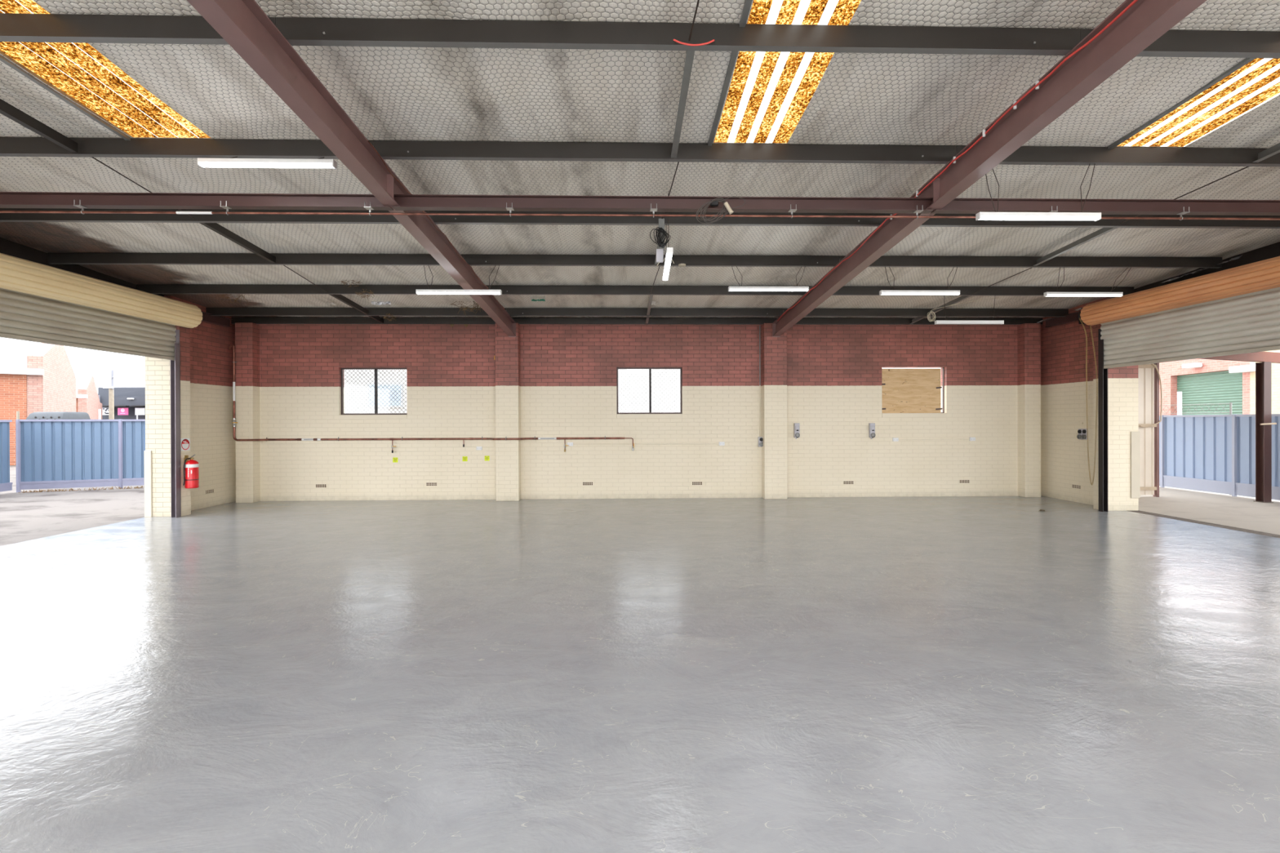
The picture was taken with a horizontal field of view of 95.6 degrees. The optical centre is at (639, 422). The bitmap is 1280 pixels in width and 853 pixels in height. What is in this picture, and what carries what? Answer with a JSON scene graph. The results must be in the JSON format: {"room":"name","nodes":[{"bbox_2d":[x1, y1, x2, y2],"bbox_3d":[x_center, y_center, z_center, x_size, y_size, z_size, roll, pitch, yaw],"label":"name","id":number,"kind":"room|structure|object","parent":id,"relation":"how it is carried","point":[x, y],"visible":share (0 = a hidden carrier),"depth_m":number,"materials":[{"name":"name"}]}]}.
{"room":"empty warehouse","nodes":[
{"label":"empty warehouse","id":0,"kind":"room"},
{"bbox_2d":[0,237,235,517],"bbox_3d":[-8.265,-0.918,3.248,0.650,5.399,17.926,0,0,-1],"label":"wall","id":1,"kind":"structure","parent":0,"point":[206,357],"depth_m":11.02,"materials":[{"name":"brick"}]},
{"bbox_2d":[0,253,202,517],"bbox_3d":[-7.867,-0.200,7.084,0.518,3.739,6.670,0,0,-1],"label":"door","id":2,"kind":"structure","parent":1,"relation":"in","point":[40,303],"depth_m":8.48,"materials":[{"name":"beige metal"}]},
{"bbox_2d":[0,288,176,357],"bbox_3d":[-8.082,-1.491,7.005,0.039,0.718,6.390,0,0,-1],"label":"curtain","id":3,"kind":"object","parent":2,"relation":"hanging from","point":[22,315],"depth_m":8.42,"materials":[{"name":"metal"}]},
{"bbox_2d":[180,438,190,450],"bbox_3d":[-8.117,0.391,10.370,0.004,0.220,0.220,0,0,-1],"label":"sign","id":4,"kind":"object","parent":1,"relation":"attached to","point":[184,442],"visible":1,"depth_m":10.37,"materials":[{"name":"white plastic"}]},
{"bbox_2d":[182,454,199,488],"bbox_3d":[-8.009,0.867,10.366,0.218,0.600,0.204,0,0,-29],"label":"fire extinguisher","id":5,"kind":"object","parent":1,"relation":"attached to","point":[191,468],"visible":1,"depth_m":10.29,"materials":[{"name":"red metal"}]},
{"bbox_2d":[201,311,232,327],"bbox_3d":[-8.214,-2.024,3.267,0.120,0.160,17.366,0,0,-1],"label":"beam","id":6,"kind":"structure","parent":1,"relation":"attached to","point":[218,320],"depth_m":11.55,"materials":[{"name":"red metal"}]},
{"bbox_2d":[235,322,1040,502],"bbox_3d":[0.121,-0.281,12.428,17.795,4.016,0.470,0,0,-1],"label":"wall","id":7,"kind":"structure","parent":0,"point":[545,380],"depth_m":12.41,"materials":[{"name":"brick"}]},
{"bbox_2d":[186,0,515,337],"bbox_3d":[-2.443,-2.461,3.424,0.150,1.397,17.386,0,0,-1],"label":"rafter","id":8,"kind":"object","parent":7,"relation":"attached to","point":[243,24],"visible":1,"depth_m":4.50,"materials":[{"name":"red paint"}]},
{"bbox_2d":[0,191,393,210],"bbox_3d":[-5.388,-2.220,5.807,5.743,0.125,0.100,0,0,-1],"label":"tie beam","id":9,"kind":"structure","parent":8,"relation":"attached to","point":[7,199],"depth_m":5.82,"materials":[{"name":"red metal"}]},
{"bbox_2d":[368,140,504,309],"bbox_3d":[-2.466,-2.302,7.993,0.030,0.399,5.722,0,0,-1],"label":"cable","id":10,"kind":"object","parent":8,"relation":"attached to","point":[368,140],"visible":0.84,"depth_m":6.69,"materials":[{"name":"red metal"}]},
{"bbox_2d":[47,252,1222,268],"bbox_3d":[0.150,-2.391,8.569,17.280,0.150,0.068,0,0,-1],"label":"ceiling beam","id":11,"kind":"structure","parent":8,"relation":"on","point":[53,258],"depth_m":8.53,"materials":[{"name":"metal"}]},
{"bbox_2d":[415,264,502,294],"bbox_3d":[-2.590,-2.071,8.385,1.204,0.475,0.239,0,0,-1],"label":"light","id":12,"kind":"object","parent":11,"relation":"hanging from","point":[418,291],"visible":1,"depth_m":8.28,"materials":[{"name":"white plastic"}]},
{"bbox_2d":[417,292,500,294],"bbox_3d":[-2.587,-1.848,8.301,1.172,0.026,0.064,0,0,-1],"label":"diffuser","id":13,"kind":"object","parent":12,"relation":"attached to","point":[418,293],"depth_m":8.28,"materials":[{"name":"plastic"}]},
{"bbox_2d":[728,266,808,291],"bbox_3d":[1.923,-2.148,8.673,1.204,0.356,0.117,0,0,-1],"label":"light","id":14,"kind":"object","parent":11,"relation":"hanging from","point":[740,288],"visible":1,"depth_m":8.67,"materials":[{"name":"white plastic"}]},
{"bbox_2d":[728,288,808,291],"bbox_3d":[1.923,-1.984,8.697,1.172,0.026,0.064,0,0,-1],"label":"diffuser","id":15,"kind":"object","parent":14,"relation":"attached to","point":[730,290],"depth_m":8.68,"materials":[{"name":"plastic"}]},
{"bbox_2d":[879,266,959,295],"bbox_3d":[4.218,-2.130,8.733,1.204,0.407,0.117,0,0,-1],"label":"light","id":16,"kind":"object","parent":11,"relation":"hanging from","point":[891,291],"visible":1,"depth_m":8.72,"materials":[{"name":"white plastic"}]},
{"bbox_2d":[882,292,959,294],"bbox_3d":[4.218,-1.940,8.757,1.172,0.026,0.064,0,0,-1],"label":"diffuser","id":17,"kind":"object","parent":16,"relation":"attached to","point":[883,293],"depth_m":8.73,"materials":[{"name":"plastic"}]},
{"bbox_2d":[1044,266,1131,297],"bbox_3d":[6.876,-2.149,8.892,1.204,0.388,0.297,0,0,-1],"label":"light","id":18,"kind":"object","parent":11,"relation":"hanging from","point":[1046,294],"visible":1,"depth_m":8.97,"materials":[{"name":"white plastic"}]},
{"bbox_2d":[1047,293,1121,296],"bbox_3d":[6.874,-1.970,9.005,1.172,0.026,0.064,0,0,-1],"label":"diffuser","id":19,"kind":"object","parent":18,"relation":"attached to","point":[1048,295],"depth_m":8.98,"materials":[{"name":"plastic"}]},
{"bbox_2d":[1160,255,1241,283],"bbox_3d":[8.641,-2.361,9.020,0.179,0.144,1.200,0,0,-1],"label":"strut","id":20,"kind":"object","parent":11,"relation":"hanging from","point":[1237,257],"visible":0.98,"depth_m":8.92,"materials":[{"name":"grey"}]},
{"bbox_2d":[137,284,1133,295],"bbox_3d":[0.111,-2.299,10.089,17.280,0.150,0.068,0,0,-1],"label":"ceiling beam","id":21,"kind":"structure","parent":8,"relation":"on","point":[150,288],"depth_m":10.04,"materials":[{"name":"metal"}]},
{"bbox_2d":[329,294,368,315],"bbox_3d":[-5.356,-2.213,10.712,0.055,0.180,1.455,0,0,-1],"label":"strut","id":22,"kind":"object","parent":21,"relation":"attached to","point":[340,297],"visible":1,"depth_m":10.72,"materials":[{"name":"metal"}]},
{"bbox_2d":[646,294,653,315],"bbox_3d":[0.182,-2.232,10.855,0.055,0.180,1.455,0,0,-1],"label":"strut","id":23,"kind":"object","parent":21,"relation":"attached to","point":[651,295],"visible":1,"depth_m":10.81,"materials":[{"name":"metal"}]},
{"bbox_2d":[929,295,972,315],"bbox_3d":[5.850,-2.252,11.001,0.055,0.180,1.455,0,0,-1],"label":"strut","id":24,"kind":"object","parent":21,"relation":"attached to","point":[962,297],"visible":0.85,"depth_m":10.96,"materials":[{"name":"metal"}]},
{"bbox_2d":[934,295,1004,324],"bbox_3d":[5.798,-1.989,10.228,1.204,0.513,0.070,0,0,-1],"label":"light","id":25,"kind":"object","parent":21,"relation":"hanging from","point":[937,322],"visible":1,"depth_m":10.20,"materials":[{"name":"white plastic"}]},
{"bbox_2d":[927,297,994,321],"bbox_3d":[5.736,-2.008,10.283,1.359,0.442,0.070,0,0,-4],"label":"lead","id":26,"kind":"object","parent":25,"relation":"hanging from","point":[931,312],"visible":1,"depth_m":10.25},
{"bbox_2d":[937,322,1003,324],"bbox_3d":[5.799,-1.746,10.229,1.172,0.026,0.064,0,0,-1],"label":"diffuser","id":27,"kind":"object","parent":25,"relation":"attached to","point":[937,322],"depth_m":10.20,"materials":[{"name":"white plastic"}]},
{"bbox_2d":[972,267,1031,293],"bbox_3d":[5.909,-2.318,9.486,0.012,0.102,1.453,0,0,-5],"label":"rod","id":28,"kind":"object","parent":21,"relation":"attached to","point":[1029,268],"visible":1,"depth_m":9.45,"materials":[{"name":"metal"}]},
{"bbox_2d":[205,307,1068,316],"bbox_3d":[0.072,-2.207,11.609,17.280,0.150,0.068,0,0,-1],"label":"ceiling beam","id":29,"kind":"structure","parent":8,"relation":"on","point":[215,311],"depth_m":11.58,"materials":[{"name":"metal"}]},
{"bbox_2d":[368,315,383,323],"bbox_3d":[-5.385,-2.144,11.837,0.055,0.130,0.665,0,0,-1],"label":"strut","id":30,"kind":"object","parent":29,"relation":"attached to","point":[377,318],"visible":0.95,"depth_m":11.90,"materials":[{"name":"metal"}]},
{"bbox_2d":[0,13,1279,57],"bbox_3d":[0.267,-2.667,4.010,17.280,0.150,0.068,0,0,-1],"label":"ceiling beam","id":31,"kind":"structure","parent":8,"relation":"on","point":[14,27],"depth_m":3.98,"materials":[{"name":"metal"}]},
{"bbox_2d":[0,98,77,152],"bbox_3d":[-5.200,-2.581,4.633,0.055,0.180,1.455,0,0,-1],"label":"strut","id":32,"kind":"object","parent":31,"relation":"attached to","point":[6,109],"visible":1,"depth_m":5.00,"materials":[{"name":"metal"}]},
{"bbox_2d":[671,50,694,157],"bbox_3d":[0.338,-2.600,4.776,0.055,0.180,1.455,0,0,-1],"label":"strut","id":33,"kind":"object","parent":31,"relation":"attached to","point":[690,54],"visible":0.85,"depth_m":4.62,"materials":[{"name":"metal"}]},
{"bbox_2d":[673,39,714,45],"bbox_3d":[0.368,-2.591,3.959,0.282,0.052,0.023,0,0,-1],"label":"cable loop","id":34,"kind":"object","parent":31,"relation":"hanging from","point":[675,40],"visible":1,"depth_m":3.95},
{"bbox_2d":[688,0,699,40],"bbox_3d":[0.397,-2.666,3.260,0.012,0.102,1.453,0,0,-5],"label":"rod","id":35,"kind":"object","parent":31,"relation":"attached to","point":[698,1],"visible":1,"depth_m":3.79,"materials":[{"name":"metal"}]},
{"bbox_2d":[1253,142,1279,162],"bbox_3d":[6.006,-2.620,4.922,0.055,0.180,1.455,0,0,-1],"label":"strut","id":36,"kind":"object","parent":31,"relation":"attached to","point":[1274,149],"visible":1,"depth_m":5.54,"materials":[{"name":"metal"}]},
{"bbox_2d":[0,137,1279,166],"bbox_3d":[0.228,-2.575,5.530,17.280,0.150,0.068,0,0,-1],"label":"ceiling beam","id":37,"kind":"structure","parent":8,"relation":"on","point":[9,146],"depth_m":5.50,"materials":[{"name":"metal"}]},
{"bbox_2d":[197,156,337,168],"bbox_3d":[-3.361,-2.398,5.322,1.204,0.185,0.238,0,0,-1],"label":"light","id":38,"kind":"object","parent":37,"relation":"hanging from","point":[231,162],"visible":1,"depth_m":5.21,"materials":[{"name":"white plastic"}]},
{"bbox_2d":[199,161,333,168],"bbox_3d":[-3.358,-2.320,5.239,1.172,0.026,0.064,0,0,-1],"label":"diffuser","id":39,"kind":"object","parent":38,"relation":"attached to","point":[202,164],"depth_m":5.22,"materials":[{"name":"plastic"}]},
{"bbox_2d":[975,163,1101,221],"bbox_3d":[3.887,-2.247,5.663,1.204,0.536,0.077,0,0,-1],"label":"light","id":40,"kind":"object","parent":37,"relation":"hanging from","point":[1095,216],"visible":0.97,"depth_m":5.64,"materials":[{"name":"white plastic"}]},
{"bbox_2d":[979,215,1099,220],"bbox_3d":[3.887,-1.993,5.667,1.172,0.026,0.064,0,0,-1],"label":"diffuser","id":41,"kind":"object","parent":40,"relation":"attached to","point":[981,217],"depth_m":5.64,"materials":[{"name":"plastic"}]},
{"bbox_2d":[0,208,1279,228],"bbox_3d":[0.189,-2.483,7.050,17.280,0.150,0.068,0,0,-1],"label":"ceiling beam","id":42,"kind":"structure","parent":8,"relation":"on","point":[4,217],"depth_m":7.01,"materials":[{"name":"metal"}]},
{"bbox_2d":[91,156,195,218],"bbox_3d":[-5.220,-2.463,6.157,0.012,0.102,1.453,0,0,-5],"label":"rod","id":43,"kind":"object","parent":42,"relation":"attached to","point":[91,157],"visible":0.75,"depth_m":5.87,"materials":[{"name":"metal"}]},
{"bbox_2d":[200,222,275,262],"bbox_3d":[-5.278,-2.397,7.672,0.055,0.180,1.455,0,0,-1],"label":"strut","id":44,"kind":"object","parent":42,"relation":"attached to","point":[215,227],"visible":1,"depth_m":7.63,"materials":[{"name":"metal"}]},
{"bbox_2d":[649,218,674,266],"bbox_3d":[0.283,-2.153,6.923,0.307,0.578,0.136,0,0,22],"label":"cable","id":45,"kind":"object","parent":42,"relation":"attached to","point":[662,233],"visible":0.97,"depth_m":6.93,"materials":[{"name":"grey plastic"}]},
{"bbox_2d":[662,191,673,280],"bbox_3d":[0.317,-2.185,6.755,0.070,0.779,1.204,0,0,0],"label":"light","id":46,"kind":"object","parent":42,"relation":"hanging from","point":[669,251],"visible":1,"depth_m":6.51,"materials":[{"name":"white plastic"}]},
{"bbox_2d":[662,253,672,279],"bbox_3d":[0.319,-1.810,6.756,0.064,0.026,1.172,0,0,0],"label":"diffuser","id":47,"kind":"object","parent":46,"relation":"attached to","point":[668,255],"depth_m":6.68,"materials":[{"name":"plastic"}]},
{"bbox_2d":[662,161,679,218],"bbox_3d":[0.319,-2.482,6.300,0.012,0.102,1.453,0,0,-5],"label":"rod","id":48,"kind":"object","parent":42,"relation":"attached to","point":[677,162],"visible":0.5,"depth_m":5.97,"materials":[{"name":"metal"}]},
{"bbox_2d":[1034,227,1117,265],"bbox_3d":[5.928,-2.436,7.962,0.055,0.180,1.455,0,0,-1],"label":"strut","id":49,"kind":"object","parent":42,"relation":"attached to","point":[1102,231],"visible":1,"depth_m":7.94,"materials":[{"name":"metal"}]},
{"bbox_2d":[1120,166,1248,223],"bbox_3d":[5.987,-2.502,6.446,0.012,0.102,1.453,0,0,-5],"label":"rod","id":50,"kind":"object","parent":42,"relation":"attached to","point":[1246,166],"visible":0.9,"depth_m":6.16,"materials":[{"name":"metal"}]},
{"bbox_2d":[391,194,933,213],"bbox_3d":[0.263,-2.240,5.953,5.516,0.125,0.100,0,0,-1],"label":"tie beam","id":51,"kind":"structure","parent":8,"relation":"attached to","point":[406,202],"depth_m":5.94,"materials":[{"name":"red metal"}]},
{"bbox_2d":[0,200,1279,220],"bbox_3d":[0.264,-2.167,5.943,16.950,0.120,0.083,0,0,-1],"label":"copper pipe","id":52,"kind":"object","parent":51,"relation":"hanging from","point":[370,208],"visible":0.94,"depth_m":5.92,"materials":[{"name":"metal"}]},
{"bbox_2d":[696,195,745,223],"bbox_3d":[0.812,-2.141,5.856,0.493,0.270,0.103,0,0,8],"label":"lead","id":53,"kind":"object","parent":51,"relation":"hanging from","point":[714,202],"visible":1,"depth_m":5.85,"materials":[{"name":"black rubber"}]},
{"bbox_2d":[724,201,733,214],"bbox_3d":[0.889,-2.150,5.819,0.100,0.125,0.048,0,0,-1],"label":"socket","id":54,"kind":"object","parent":53,"relation":"attached to","point":[728,208],"depth_m":5.81,"materials":[{"name":"plastic"}]},
{"bbox_2d":[341,368,407,414],"bbox_3d":[-5.650,-0.666,12.401,1.423,1.003,0.083,0,0,-1],"label":"window","id":55,"kind":"structure","parent":7,"relation":"in","point":[375,412],"depth_m":12.43,"materials":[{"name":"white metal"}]},
{"bbox_2d":[228,344,634,453],"bbox_3d":[-4.296,-0.489,12.155,8.341,2.252,0.325,0,0,-1],"label":"copper pipe","id":56,"kind":"object","parent":7,"relation":"attached to","point":[233,362],"visible":1,"depth_m":12.20,"materials":[{"name":"metal"}]},
{"bbox_2d":[582,481,593,485],"bbox_3d":[-1.115,1.305,12.402,0.227,0.078,0.010,0,0,-1],"label":"air vent","id":57,"kind":"object","parent":7,"relation":"in","point":[584,483],"visible":1,"depth_m":12.40,"materials":[{"name":"beige paint"}]},
{"bbox_2d":[231,317,1042,324],"bbox_3d":[0.054,-2.157,12.342,17.280,0.130,0.062,0,0,-1],"label":"ceiling beam","id":58,"kind":"structure","parent":7,"relation":"on","point":[686,321],"depth_m":12.30,"materials":[{"name":"metal"}]},
{"bbox_2d":[573,443,719,444],"bbox_3d":[0.134,0.457,12.421,3.122,0.027,0.026,0,0,-1],"label":"conduit","id":59,"kind":"object","parent":7,"relation":"attached to","point":[591,443],"visible":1,"depth_m":12.41,"materials":[{"name":"metal"}]},
{"bbox_2d":[616,367,681,413],"bbox_3d":[0.201,-0.687,12.552,1.407,1.003,0.083,0,0,-1],"label":"window","id":60,"kind":"structure","parent":7,"relation":"in","point":[650,411],"depth_m":12.57,"materials":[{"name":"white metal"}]},
{"bbox_2d":[759,385,760,436],"bbox_3d":[2.581,-0.247,12.482,0.027,1.108,0.028,0,0,-1],"label":"conduit","id":61,"kind":"object","parent":7,"relation":"attached to","point":[759,385],"visible":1,"depth_m":12.47,"materials":[{"name":"beige paint"}]},
{"bbox_2d":[759,325,760,385],"bbox_3d":[2.577,-1.444,12.479,0.021,1.286,0.022,0,0,-1],"label":"conduit","id":62,"kind":"object","parent":7,"relation":"attached to","point":[759,326],"visible":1,"depth_m":12.47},
{"bbox_2d":[793,422,799,439],"bbox_3d":[3.368,0.181,12.462,0.110,0.340,0.111,0,0,-1],"label":"outlet","id":63,"kind":"object","parent":7,"relation":"attached to","point":[796,425],"visible":1,"depth_m":12.44,"materials":[{"name":"grey plastic"}]},
{"bbox_2d":[868,422,875,439],"bbox_3d":[5.004,0.182,12.504,0.110,0.340,0.111,0,0,-1],"label":"outlet","id":64,"kind":"object","parent":7,"relation":"attached to","point":[871,425],"visible":1,"depth_m":12.48,"materials":[{"name":"grey plastic"}]},
{"bbox_2d":[881,367,944,413],"bbox_3d":[5.942,-0.707,12.674,1.420,1.003,0.095,0,0,-1],"label":"window","id":65,"kind":"structure","parent":7,"relation":"in","point":[903,390],"depth_m":12.64,"materials":[{"name":"brown wood"}]},
{"bbox_2d":[772,0,1206,337],"bbox_3d":[3.095,-2.481,3.567,0.150,1.397,17.386,0,0,-1],"label":"rafter","id":66,"kind":"object","parent":7,"relation":"attached to","point":[1145,21],"visible":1,"depth_m":4.58,"materials":[{"name":"red paint"}]},
{"bbox_2d":[777,0,1137,320],"bbox_3d":[2.913,-2.363,7.244,0.049,0.614,9.147,0,0,-1],"label":"cable","id":67,"kind":"object","parent":66,"relation":"attached to","point":[1037,83],"visible":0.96,"depth_m":4.73,"materials":[{"name":"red plastic"}]},
{"bbox_2d":[930,198,1279,215],"bbox_3d":[5.930,-2.260,6.099,5.773,0.125,0.100,0,0,-1],"label":"tie beam","id":68,"kind":"structure","parent":66,"relation":"attached to","point":[957,206],"depth_m":6.06,"materials":[{"name":"red metal"}]},
{"bbox_2d":[0,496,1279,852],"bbox_3d":[0.243,1.726,3.600,17.540,0.150,18.176,0,0,-1],"label":"floor","id":69,"kind":"structure","parent":0,"point":[918,674],"depth_m":3.75,"materials":[{"name":"grey paint"}]},
{"bbox_2d":[1129,510,1279,537],"bbox_3d":[9.160,1.721,3.830,0.300,0.197,18.176,0,0,-1],"label":"drain","id":70,"kind":"object","parent":69,"relation":"in","point":[1139,511],"visible":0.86,"depth_m":9.17,"materials":[{"name":"metal"}]},
{"bbox_2d":[0,0,1279,318],"bbox_3d":[0.278,-2.769,3.564,17.760,1.154,18.126,0,0,-1],"label":"ceiling","id":71,"kind":"structure","parent":0,"point":[389,93],"depth_m":5.46,"materials":[{"name":"metal"}]},
{"bbox_2d":[0,0,210,140],"bbox_3d":[-4.245,-2.908,1.193,0.805,0.629,8.620,0,0,-1],"label":"skylight","id":72,"kind":"object","parent":71,"relation":"attached to","point":[77,71],"visible":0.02,"depth_m":4.66,"materials":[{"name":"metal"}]},
{"bbox_2d":[218,293,248,303],"bbox_3d":[-7.295,-2.257,10.411,0.458,0.265,0.137,0,0,-1],"label":"straw","id":73,"kind":"object","parent":71,"relation":"in","point":[237,298],"visible":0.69,"depth_m":10.40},
{"bbox_2d":[370,301,391,305],"bbox_3d":[-4.894,-2.259,10.971,0.360,0.088,0.039,0,0,-1],"label":"scrap","id":74,"kind":"object","parent":71,"relation":"in","point":[378,303],"visible":1,"depth_m":10.97,"materials":[{"name":"white"}]},
{"bbox_2d":[450,300,483,315],"bbox_3d":[-3.230,-2.248,11.001,0.745,0.476,0.225,0,0,-6],"label":"straw","id":75,"kind":"object","parent":71,"relation":"in","point":[476,304],"visible":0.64,"depth_m":11.00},
{"bbox_2d":[530,296,545,301],"bbox_3d":[-1.877,-2.287,10.660,0.270,0.116,0.058,0,0,-1],"label":"paper scrap","id":76,"kind":"object","parent":71,"relation":"in","point":[532,298],"visible":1,"depth_m":10.66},
{"bbox_2d":[707,0,861,145],"bbox_3d":[1.146,-2.926,1.332,0.790,0.629,8.620,0,0,-1],"label":"skylight","id":77,"kind":"object","parent":71,"relation":"attached to","point":[769,93],"visible":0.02,"depth_m":4.64,"materials":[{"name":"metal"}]},
{"bbox_2d":[909,316,926,324],"bbox_3d":[5.821,-2.184,12.126,0.055,0.130,0.665,0,0,-1],"label":"strut","id":78,"kind":"object","parent":71,"relation":"attached to","point":[917,318],"visible":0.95,"depth_m":12.22,"materials":[{"name":"metal"}]},
{"bbox_2d":[1106,57,1279,149],"bbox_3d":[5.022,-2.940,1.432,0.785,0.629,8.620,0,0,-1],"label":"skylight","id":79,"kind":"object","parent":71,"relation":"attached to","point":[1251,82],"visible":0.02,"depth_m":5.01,"materials":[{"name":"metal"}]},
{"bbox_2d":[1040,241,1279,511],"bbox_3d":[8.920,-0.979,3.692,0.652,5.399,17.926,0,0,-1],"label":"wall","id":80,"kind":"structure","parent":0,"point":[1064,459],"depth_m":11.43,"materials":[{"name":"brick"}]},
{"bbox_2d":[1044,311,1080,327],"bbox_3d":[8.880,-2.084,3.708,0.120,0.160,17.366,0,0,-1],"label":"beam","id":81,"kind":"structure","parent":80,"relation":"attached to","point":[1070,317],"depth_m":11.89,"materials":[{"name":"red metal"}]},
{"bbox_2d":[1076,428,1083,439],"bbox_3d":[8.715,0.228,11.478,0.104,0.210,0.104,0,0,-1],"label":"outlet","id":82,"kind":"object","parent":80,"relation":"attached to","point":[1080,430],"visible":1,"depth_m":11.46,"materials":[{"name":"grey plastic"}]},
{"bbox_2d":[1081,428,1088,439],"bbox_3d":[8.718,0.226,11.363,0.104,0.210,0.104,0,0,-1],"label":"outlet","id":83,"kind":"object","parent":80,"relation":"attached to","point":[1084,436],"visible":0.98,"depth_m":11.34,"materials":[{"name":"grey plastic"}]},
{"bbox_2d":[1077,256,1279,511],"bbox_3d":[8.253,-0.259,7.440,0.494,3.744,6.551,0,0,-1],"label":"door","id":84,"kind":"structure","parent":80,"relation":"in","point":[1236,310],"depth_m":8.82,"materials":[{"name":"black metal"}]},
{"bbox_2d":[1100,287,1279,365],"bbox_3d":[8.429,-1.475,7.371,0.039,0.925,6.270,0,0,-1],"label":"curtain","id":85,"kind":"object","parent":84,"relation":"hanging from","point":[1250,322],"depth_m":8.73,"materials":[{"name":"metal"}]},
{"label":"outside","id":86,"kind":"structure","parent":0,"visible":0},
{"bbox_2d":[0,465,144,546],"bbox_3d":[-39.976,1.826,28.982,61.559,0.188,120.000,0,0,-1],"label":"yard","id":87,"kind":"structure","parent":86,"point":[24,517],"depth_m":11.19,"materials":[{"name":"concrete"}]},
{"bbox_2d":[0,419,12,492],"bbox_3d":[-14.880,0.812,12.838,0.084,1.756,2.271,0,0,-12],"label":"fence","id":88,"kind":"object","parent":87,"relation":"on","point":[5,484],"visible":1,"depth_m":13.79,"materials":[{"name":"blue metal"}]},
{"bbox_2d":[0,342,75,465],"bbox_3d":[-30.412,-1.002,24.218,9.030,5.405,9.783,0,0,-38],"label":"building","id":89,"kind":"structure","parent":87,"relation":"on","point":[42,379],"depth_m":23.39,"materials":[{"name":"brick"}]},
{"bbox_2d":[26,411,90,419],"bbox_3d":[-17.244,0.686,17.207,1.117,2.001,0.910,0,0,-1],"label":"storage bin","id":90,"kind":"object","parent":87,"relation":"on","point":[60,415],"visible":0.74,"depth_m":16.83,"materials":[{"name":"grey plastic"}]},
{"bbox_2d":[15,419,145,492],"bbox_3d":[-12.333,0.792,15.178,5.948,1.766,0.087,0,0,-22],"label":"fence","id":91,"kind":"object","parent":87,"relation":"on","point":[50,454],"visible":0.44,"depth_m":14.50,"materials":[{"name":"blue metal"}]},
{"bbox_2d":[17,485,144,493],"bbox_3d":[-13.235,1.650,14.658,3.624,0.068,0.282,0,0,-22],"label":"dry weeds","id":92,"kind":"object","parent":87,"relation":"on","point":[128,487],"visible":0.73,"depth_m":14.29,"materials":[{"name":"plant"}]},
{"bbox_2d":[75,374,102,419],"bbox_3d":[-44.050,-0.952,43.337,5.030,5.295,10.450,0,0,-38],"label":"warehouse","id":93,"kind":"structure","parent":87,"relation":"on","point":[87,400],"depth_m":42.40,"materials":[{"name":"brick"}]},
{"bbox_2d":[102,369,114,419],"bbox_3d":[-30.299,-0.659,33.214,0.578,4.710,0.275,0,0,-1],"label":"pole","id":94,"kind":"object","parent":87,"relation":"on","point":[111,389],"visible":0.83,"depth_m":33.14,"materials":[{"name":"metal"}]},
{"bbox_2d":[97,386,145,419],"bbox_3d":[-44.688,-0.719,54.412,5.594,4.772,8.900,0,0,-1],"label":"shop","id":95,"kind":"structure","parent":87,"relation":"on","point":[129,402],"depth_m":50.80,"materials":[{"name":"black metal"}]},
{"bbox_2d":[134,408,145,414],"bbox_3d":[-43.364,-0.968,50.364,0.790,0.622,0.060,0,0,-1],"label":"poster","id":96,"kind":"object","parent":95,"relation":"attached to","point":[137,411],"depth_m":50.33,"materials":[{"name":"paper"}]},
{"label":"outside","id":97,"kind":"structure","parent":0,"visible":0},
{"bbox_2d":[1138,485,1279,534],"bbox_3d":[33.919,1.566,30.891,50.600,0.188,120.000,0,0,-1],"label":"concrete driveway","id":98,"kind":"structure","parent":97,"point":[1225,509],"depth_m":10.83,"materials":[{"name":"concrete"}]},
{"bbox_2d":[1137,363,1162,497],"bbox_3d":[10.190,0.138,12.492,2.018,2.932,0.133,0,0,-1],"label":"pillar","id":99,"kind":"structure","parent":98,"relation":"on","point":[1148,375],"depth_m":12.53,"materials":[{"name":"beige paint"}]},
{"bbox_2d":[1177,391,1182,414],"bbox_3d":[17.715,0.273,19.065,0.118,2.575,0.124,0,0,-1],"label":"post","id":100,"kind":"object","parent":98,"relation":"on","point":[1179,393],"visible":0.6,"depth_m":19.01,"materials":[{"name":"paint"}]},
{"bbox_2d":[1159,402,1232,495],"bbox_3d":[12.807,0.562,16.488,0.042,2.020,7.700,0,0,-1],"label":"fence","id":101,"kind":"object","parent":98,"relation":"on","point":[1230,412],"visible":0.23,"depth_m":13.31,"materials":[{"name":"metal"}]},
{"bbox_2d":[1159,413,1279,500],"bbox_3d":[12.900,0.703,13.841,0.242,1.776,13.065,0,0,0],"label":"fence","id":102,"kind":"object","parent":98,"relation":"on","point":[1210,453],"visible":0.34,"depth_m":13.01,"materials":[{"name":"blue metal"}]},
{"bbox_2d":[1159,349,1279,415],"bbox_3d":[20.108,-0.711,20.108,0.742,4.520,8.086,0,0,10],"label":"building","id":103,"kind":"structure","parent":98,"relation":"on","point":[1209,382],"depth_m":20.71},
{"bbox_2d":[1254,361,1276,502],"bbox_3d":[12.528,0.192,11.669,0.340,2.812,0.220,0,0,-1],"label":"post","id":104,"kind":"object","parent":98,"relation":"on","point":[1264,423],"visible":1,"depth_m":11.60,"materials":[{"name":"red metal"}]},
{"bbox_2d":[1199,351,1279,363],"bbox_3d":[12.158,-1.317,11.535,5.198,0.200,0.100,0,0,-21],"label":"beam","id":105,"kind":"structure","parent":104,"relation":"on","point":[1258,357],"depth_m":11.48,"materials":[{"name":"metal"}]},
{"bbox_3d":[-0.841,1.630,51.338,17.839,0.188,77.324,0,0,-1],"label":"yard","id":106,"kind":"structure","parent":0,"visible":0},
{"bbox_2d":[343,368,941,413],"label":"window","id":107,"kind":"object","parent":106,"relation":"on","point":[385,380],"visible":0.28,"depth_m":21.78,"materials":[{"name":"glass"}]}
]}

